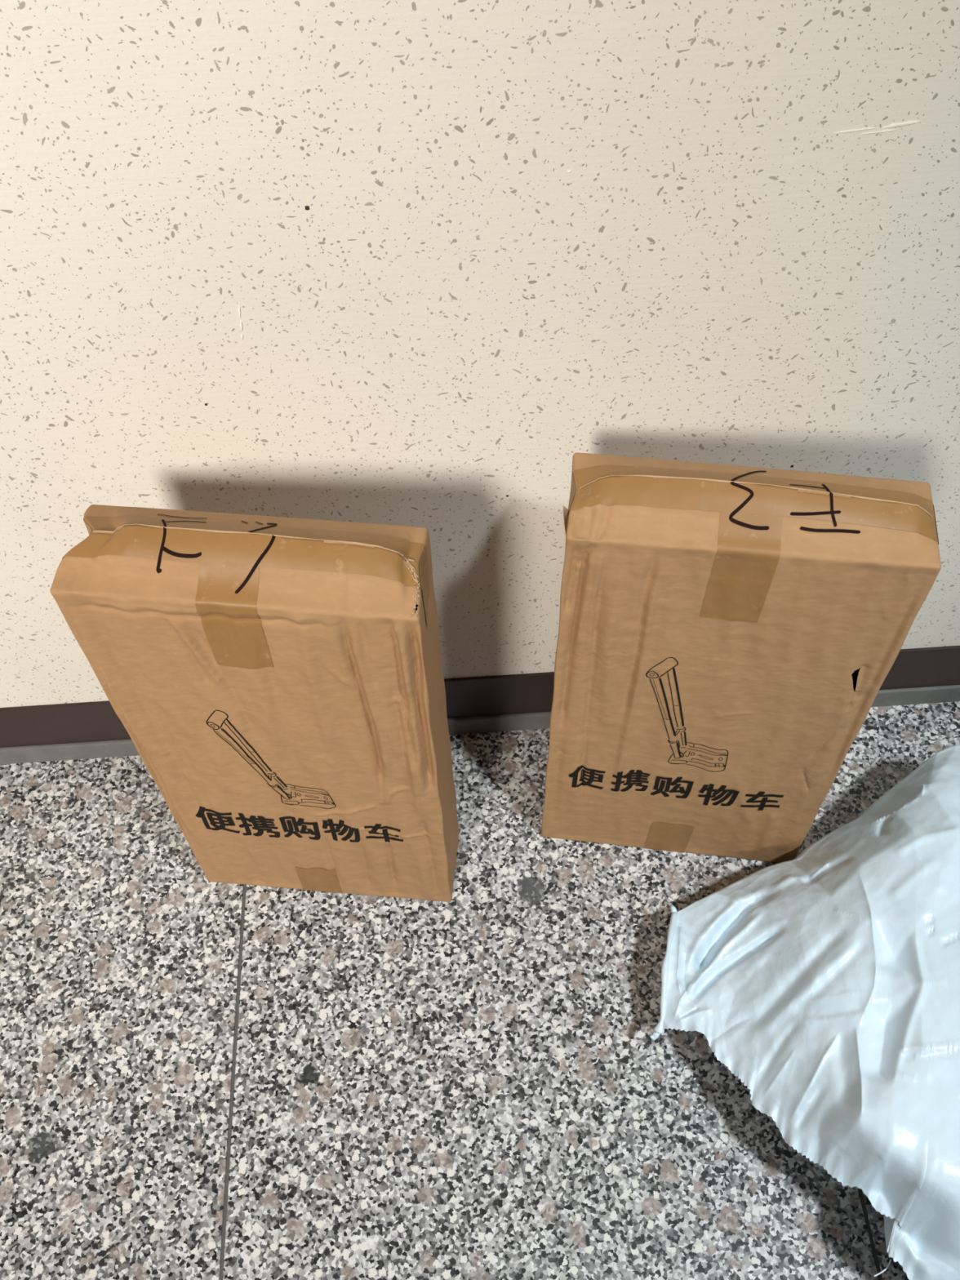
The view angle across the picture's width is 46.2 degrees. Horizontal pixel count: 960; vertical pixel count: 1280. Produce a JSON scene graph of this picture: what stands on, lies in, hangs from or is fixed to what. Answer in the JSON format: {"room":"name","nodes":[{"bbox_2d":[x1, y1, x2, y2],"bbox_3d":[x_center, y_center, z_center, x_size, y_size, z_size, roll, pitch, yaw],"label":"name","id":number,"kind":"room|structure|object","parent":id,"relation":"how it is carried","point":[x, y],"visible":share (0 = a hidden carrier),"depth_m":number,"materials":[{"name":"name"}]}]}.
{"room":"building hallway","nodes":[
{"label":"building hallway","id":0,"kind":"room"},
{"bbox_2d":[0,0,959,707],"bbox_3d":[-0.010,-0.770,0.234,3.600,2.950,0.141,-4,55,-1],"label":"wall","id":1,"kind":"structure","parent":0,"point":[388,262],"depth_m":0.82,"materials":[{"name":"beige paint"}]},
{"bbox_2d":[0,645,959,747],"bbox_3d":[0.025,0.065,1.303,3.600,0.084,0.006,-4,55,-1],"label":"baseboard","id":2,"kind":"structure","parent":1,"relation":"attached to","point":[938,666],"depth_m":1.30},
{"bbox_2d":[0,684,959,764],"bbox_3d":[0.026,0.103,1.354,3.600,0.052,0.010,-4,55,-1],"label":"trim","id":3,"kind":"structure","parent":1,"relation":"attached to","point":[917,695],"depth_m":1.34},
{"bbox_2d":[0,701,959,1279],"bbox_3d":[0.141,1.603,0.326,3.600,0.030,3.670,-4,55,-1],"label":"floor","id":4,"kind":"structure","parent":0,"point":[201,1078],"depth_m":1.13,"materials":[{"name":"stone"}]},
{"bbox_2d":[49,504,459,902],"bbox_3d":[-0.170,0.085,1.039,0.276,0.558,0.094,4,55,4],"label":"cardboard box","id":5,"kind":"object","parent":4,"relation":"on","point":[278,682],"visible":1,"depth_m":0.90,"materials":[{"name":"cardboard"}]},
{"bbox_2d":[541,452,941,862],"bbox_3d":[0.208,0.045,1.060,0.282,0.553,0.092,6,55,5],"label":"cardboard box","id":6,"kind":"object","parent":4,"relation":"on","point":[728,634],"visible":1,"depth_m":0.92,"materials":[{"name":"cardboard"}]},
{"bbox_2d":[649,744,959,1279],"bbox_3d":[0.414,0.377,1.034,0.498,0.202,0.608,-4,55,-1],"label":"bag","id":7,"kind":"object","parent":4,"relation":"on","point":[825,979],"visible":1,"depth_m":1.01,"materials":[{"name":"white plastic"}]}
]}

